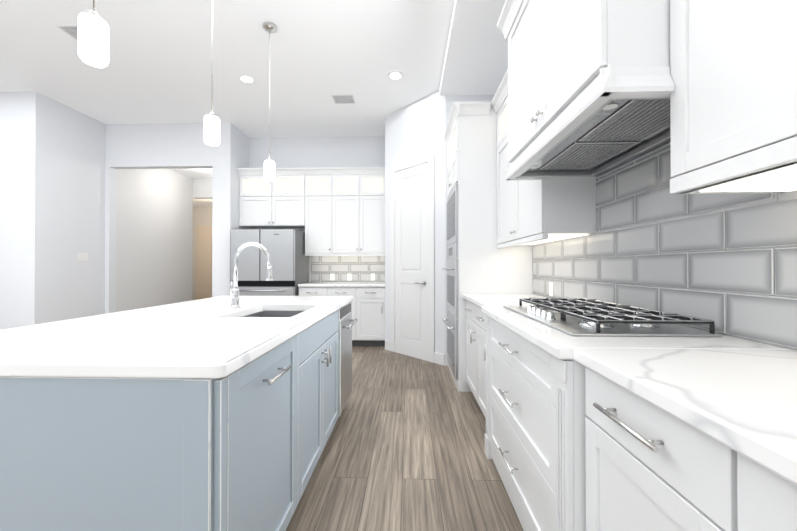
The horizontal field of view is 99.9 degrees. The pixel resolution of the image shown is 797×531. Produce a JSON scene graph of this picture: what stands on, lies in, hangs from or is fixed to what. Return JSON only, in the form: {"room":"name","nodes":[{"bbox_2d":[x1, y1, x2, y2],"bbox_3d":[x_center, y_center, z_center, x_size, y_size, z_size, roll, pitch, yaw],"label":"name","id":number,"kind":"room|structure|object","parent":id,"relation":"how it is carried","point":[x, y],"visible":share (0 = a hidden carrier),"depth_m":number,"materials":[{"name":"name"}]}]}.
{"room":"kitchen","nodes":[
{"label":"kitchen","id":0,"kind":"room"},
{"bbox_2d":[0,91,47,329],"bbox_3d":[-6.161,-0.469,4.176,3.500,3.300,0.120,0,0,2],"label":"wall","id":1,"kind":"structure","parent":0,"point":[24,114],"depth_m":4.07,"materials":[{"name":"paint"}]},
{"bbox_2d":[48,97,105,322],"bbox_3d":[-4.457,-0.467,4.604,0.120,3.300,0.800,0,0,2],"label":"wall","id":2,"kind":"structure","parent":0,"point":[52,187],"depth_m":4.56,"materials":[{"name":"paint"}]},
{"bbox_2d":[78,253,87,261],"bbox_3d":[-4.390,-0.116,4.660,0.008,0.120,0.140,0,0,2],"label":"switch plate","id":3,"kind":"object","parent":2,"relation":"attached to","point":[82,256],"visible":1,"depth_m":4.66,"materials":[{"name":"white plastic"}]},
{"bbox_2d":[116,168,211,311],"bbox_3d":[-4.978,-0.351,7.646,4.850,3.100,5.010,0,0,2],"label":"wall","id":4,"kind":"structure","parent":0,"point":[161,214],"depth_m":5.99,"materials":[{"name":"paint"}]},
{"bbox_2d":[196,226,211,299],"bbox_3d":[-5.630,0.005,10.029,0.900,2.390,0.077,0,0,2],"label":"hall door","id":5,"kind":"structure","parent":4,"relation":"in","point":[203,262],"depth_m":10.04,"materials":[{"name":"beige wood"}]},
{"bbox_2d":[105,123,234,313],"bbox_3d":[-3.493,-0.464,5.035,2.020,3.300,0.120,0,0,2],"label":"wall","id":6,"kind":"structure","parent":0,"point":[162,146],"depth_m":4.98,"materials":[{"name":"paint"}]},
{"bbox_2d":[0,0,453,137],"bbox_3d":[-3.356,-2.185,0.892,9.310,0.100,9.570,0,0,2],"label":"ceiling","id":7,"kind":"structure","parent":0,"point":[157,69],"depth_m":3.46,"materials":[{"name":"paint"}]},
{"bbox_2d":[56,25,77,39],"bbox_3d":[-2.904,-2.119,3.044,0.250,0.009,0.180,0,0,2],"label":"ceiling vent","id":8,"kind":"object","parent":7,"relation":"in","point":[71,30],"visible":0.48,"depth_m":3.00,"materials":[{"name":"white"}]},
{"bbox_2d":[78,0,108,67],"bbox_3d":[-1.196,-1.463,1.317,0.124,1.340,0.124,0,0,2],"label":"pendant light","id":9,"kind":"object","parent":7,"relation":"hanging from","point":[93,39],"visible":1,"depth_m":1.28,"materials":[{"name":"white glass"}]},
{"bbox_2d":[204,0,219,145],"bbox_3d":[-1.172,-1.444,2.107,0.124,1.370,0.124,0,0,2],"label":"pendant light","id":10,"kind":"object","parent":7,"relation":"hanging from","point":[211,129],"visible":1,"depth_m":2.08,"materials":[{"name":"white glass"}]},
{"bbox_2d":[239,74,254,82],"bbox_3d":[-1.720,-2.115,3.798,0.170,0.010,0.170,0,0,2],"label":"recessed light","id":11,"kind":"object","parent":7,"relation":"in","point":[246,78],"visible":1,"depth_m":3.78,"materials":[{"name":"white"}]},
{"bbox_2d":[262,22,276,180],"bbox_3d":[-1.145,-1.439,2.976,0.124,1.370,0.124,0,0,2],"label":"pendant light","id":12,"kind":"object","parent":7,"relation":"hanging from","point":[269,163],"visible":1,"depth_m":2.96,"materials":[{"name":"silver metal"}]},
{"bbox_2d":[331,94,355,103],"bbox_3d":[-0.696,-2.113,4.256,0.280,0.009,0.220,0,0,2],"label":"ceiling vent","id":13,"kind":"object","parent":7,"relation":"in","point":[344,99],"visible":1,"depth_m":4.25,"materials":[{"name":"white metal"}]},
{"bbox_2d":[388,71,402,78],"bbox_3d":[-0.032,-2.115,3.725,0.170,0.010,0.170,0,0,2],"label":"recessed light","id":14,"kind":"object","parent":7,"relation":"in","point":[395,74],"visible":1,"depth_m":3.71,"materials":[{"name":"white"}]},
{"bbox_2d":[235,127,248,228],"bbox_3d":[-2.534,-0.463,5.295,0.120,3.300,0.460,0,0,2],"label":"wall","id":15,"kind":"structure","parent":0,"point":[241,149],"depth_m":5.18,"materials":[{"name":"paint"}]},
{"bbox_2d":[212,308,339,367],"bbox_3d":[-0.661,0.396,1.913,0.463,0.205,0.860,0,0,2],"label":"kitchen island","id":16,"kind":"structure","parent":0,"relation":"attached to","point":[286,335],"depth_m":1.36,"materials":[{"name":"white stone"}]},
{"bbox_2d":[249,136,384,281],"bbox_3d":[-1.376,-0.462,5.550,2.420,3.300,0.120,0,0,2],"label":"wall","id":17,"kind":"structure","parent":0,"point":[350,151],"depth_m":5.50,"materials":[{"name":"paint"}]},
{"bbox_2d":[237,167,304,227],"bbox_3d":[-1.955,-1.053,5.311,1.027,0.880,0.392,0,0,2],"label":"wall cabinet","id":18,"kind":"object","parent":17,"relation":"attached to","point":[278,201],"visible":0.96,"depth_m":5.18,"materials":[{"name":"white wood"}]},
{"bbox_2d":[304,167,384,255],"bbox_3d":[-0.809,-0.821,5.275,1.261,1.345,0.392,0,0,2],"label":"wall cabinet","id":19,"kind":"object","parent":17,"relation":"attached to","point":[344,211],"visible":0.92,"depth_m":5.14,"materials":[{"name":"white wood"}]},
{"bbox_2d":[311,256,384,281],"bbox_3d":[-0.804,0.046,5.463,1.268,0.452,0.010,0,0,2],"label":"backsplash","id":20,"kind":"structure","parent":17,"relation":"attached to","point":[358,268],"depth_m":5.46,"materials":[{"name":"grey tile"}]},
{"bbox_2d":[330,274,334,279],"bbox_3d":[-1.078,0.188,5.461,0.070,0.114,0.007,0,0,2],"label":"electrical outlet plate","id":21,"kind":"object","parent":20,"relation":"attached to","point":[332,276],"visible":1,"depth_m":5.46,"materials":[{"name":"white plastic"}]},
{"bbox_2d":[347,274,351,280],"bbox_3d":[-0.798,0.188,5.453,0.070,0.114,0.007,0,0,2],"label":"electrical outlet plate","id":22,"kind":"object","parent":20,"relation":"attached to","point":[349,277],"visible":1,"depth_m":5.45,"materials":[{"name":"white plastic"}]},
{"bbox_2d":[286,346,523,530],"bbox_3d":[-3.284,1.216,3.189,9.310,0.080,14.200,0,0,2],"label":"floor","id":23,"kind":"structure","parent":0,"point":[404,449],"depth_m":1.99,"materials":[{"name":"brown wood"}]},
{"bbox_2d":[0,324,353,530],"bbox_3d":[-0.951,0.831,1.866,1.107,0.678,1.965,0,0,2],"label":"kitchen island","id":24,"kind":"object","parent":23,"relation":"on","point":[218,413],"depth_m":0.87,"materials":[{"name":"wood"}]},
{"bbox_2d":[230,242,272,307],"bbox_3d":[-0.882,0.057,1.991,0.252,0.395,0.094,0,0,2],"label":"faucet","id":25,"kind":"object","parent":24,"relation":"on","point":[234,294],"visible":1,"depth_m":2.00,"materials":[{"name":"silver metal"}]},
{"bbox_2d":[230,229,308,295],"bbox_3d":[-1.923,0.327,5.073,0.911,1.693,0.793,0,0,2],"label":"fridge","id":26,"kind":"object","parent":23,"relation":"on","point":[285,248],"visible":0.56,"depth_m":4.74,"materials":[{"name":"grey metal"}]},
{"bbox_2d":[298,282,365,345],"bbox_3d":[-0.992,0.748,5.153,0.901,0.878,0.632,0,0,2],"label":"base cabinet","id":27,"kind":"object","parent":23,"relation":"on","point":[354,289],"depth_m":4.83,"materials":[{"name":"white wood"}]},
{"bbox_2d":[362,282,384,345],"bbox_3d":[-0.423,0.748,5.135,0.482,0.878,0.632,0,0,2],"label":"base cabinet","id":28,"kind":"object","parent":23,"relation":"on","point":[368,310],"depth_m":4.83,"materials":[{"name":"white wood"}]},
{"bbox_2d":[442,101,532,391],"bbox_3d":[0.874,-0.162,3.494,0.770,2.680,0.872,0,0,2],"label":"tall cabinet","id":29,"kind":"object","parent":23,"relation":"on","point":[479,261],"visible":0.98,"depth_m":3.12,"materials":[{"name":"white wood"}]},
{"bbox_2d":[462,294,533,394],"bbox_3d":[0.927,0.736,2.820,0.622,0.878,0.579,0,0,2],"label":"base cabinet","id":30,"kind":"object","parent":23,"relation":"on","point":[470,298],"depth_m":2.87,"materials":[{"name":"white wood"}]},
{"bbox_2d":[474,302,534,402],"bbox_3d":[0.913,0.734,2.374,0.622,0.878,0.568,0,0,2],"label":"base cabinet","id":31,"kind":"object","parent":23,"relation":"on","point":[477,305],"depth_m":2.58,"materials":[{"name":"white wood"}]},
{"bbox_2d":[478,310,777,530],"bbox_3d":[0.862,0.730,1.550,0.674,0.878,1.228,0,0,2],"label":"base cabinet","id":32,"kind":"object","parent":23,"relation":"on","point":[536,394],"depth_m":1.20,"materials":[{"name":"white wood"}]},
{"bbox_2d":[503,297,723,336],"bbox_3d":[0.891,0.221,1.615,0.525,0.063,0.870,0,0,2],"label":"cooktop","id":33,"kind":"object","parent":32,"relation":"in","point":[581,317],"visible":1,"depth_m":1.32,"materials":[{"name":"silver metal"}]},
{"bbox_2d":[578,354,796,530],"bbox_3d":[0.863,0.726,0.740,0.622,0.878,0.537,0,0,2],"label":"base cabinet","id":34,"kind":"object","parent":23,"relation":"on","point":[627,433],"depth_m":0.77,"materials":[{"name":"white wood"}]},
{"bbox_2d":[682,410,796,530],"bbox_3d":[0.845,0.723,0.148,0.622,0.878,0.902,0,0,2],"label":"base cabinet","id":35,"kind":"object","parent":23,"relation":"on","point":[739,467],"depth_m":0.54,"materials":[{"name":"white wood"}]},
{"bbox_2d":[385,89,445,365],"bbox_3d":[0.227,-0.468,4.387,0.120,3.300,1.089,0,0,-43],"label":"wall","id":36,"kind":"structure","parent":0,"point":[415,130],"depth_m":4.18,"materials":[{"name":"paint"}]},
{"bbox_2d":[395,162,428,350],"bbox_3d":[0.167,-0.052,4.351,0.440,2.445,0.440,0,0,2],"label":"pantry door","id":37,"kind":"structure","parent":36,"relation":"in","point":[411,256],"depth_m":4.33,"materials":[{"name":"white wood"}]},
{"bbox_2d":[391,153,434,362],"bbox_3d":[0.165,-0.090,4.349,0.020,2.545,0.790,0,0,-43],"label":"door frame","id":38,"kind":"structure","parent":36,"relation":"attached to","point":[430,158],"depth_m":4.10,"materials":[{"name":"white wood"}]},
{"bbox_2d":[385,341,444,365],"bbox_3d":[0.198,1.117,4.344,0.721,0.130,0.786,0,0,2],"label":"baseboard","id":39,"kind":"structure","parent":36,"relation":"attached to","point":[422,354],"depth_m":4.27,"materials":[{"name":"white wood"}]},
{"bbox_2d":[446,95,494,365],"bbox_3d":[0.917,-0.470,3.998,0.720,3.300,0.120,0,0,2],"label":"wall","id":40,"kind":"structure","parent":0,"point":[450,99],"depth_m":3.95,"materials":[{"name":"paint"}]},
{"bbox_2d":[440,0,507,95],"bbox_3d":[0.757,-2.084,-0.036,0.789,0.109,7.970,0,0,2],"label":"ceiling","id":41,"kind":"structure","parent":0,"point":[476,58],"depth_m":3.15,"materials":[{"name":"paint"}]},
{"bbox_2d":[536,142,796,349],"bbox_3d":[1.222,-0.488,0.257,0.120,3.300,8.600,0,0,2],"label":"wall","id":42,"kind":"structure","parent":0,"point":[670,142],"depth_m":1.55,"materials":[{"name":"paint"}]},
{"bbox_2d":[491,70,596,247],"bbox_3d":[1.035,-0.834,2.586,0.392,1.345,1.052,0,0,2],"label":"wall cabinet","id":43,"kind":"object","parent":42,"relation":"attached to","point":[531,212],"visible":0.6,"depth_m":2.23,"materials":[{"name":"white wood"}]},
{"bbox_2d":[497,0,674,179],"bbox_3d":[0.899,-1.023,1.545,0.599,0.977,1.095,0,0,2],"label":"range hood","id":44,"kind":"object","parent":42,"relation":"attached to","point":[591,86],"visible":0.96,"depth_m":1.37,"materials":[{"name":"white wood"}]},
{"bbox_2d":[532,144,796,349],"bbox_3d":[1.176,-0.144,0.930,0.010,0.786,4.346,0,0,2],"label":"backsplash","id":45,"kind":"structure","parent":42,"relation":"attached to","point":[726,264],"depth_m":1.39,"materials":[{"name":"grey tile"}]},
{"bbox_2d":[549,282,552,296],"bbox_3d":[1.221,0.189,2.675,0.007,0.114,0.070,0,0,2],"label":"electrical outlet plate","id":46,"kind":"object","parent":45,"relation":"attached to","point":[550,288],"visible":1,"depth_m":2.67,"materials":[{"name":"white plastic"}]},
{"bbox_2d":[670,0,796,193],"bbox_3d":[0.952,-0.872,-0.090,0.392,1.295,2.285,0,0,2],"label":"wall cabinet","id":47,"kind":"object","parent":42,"relation":"attached to","point":[733,101],"visible":1,"depth_m":0.86,"materials":[{"name":"white wood"}]}
]}

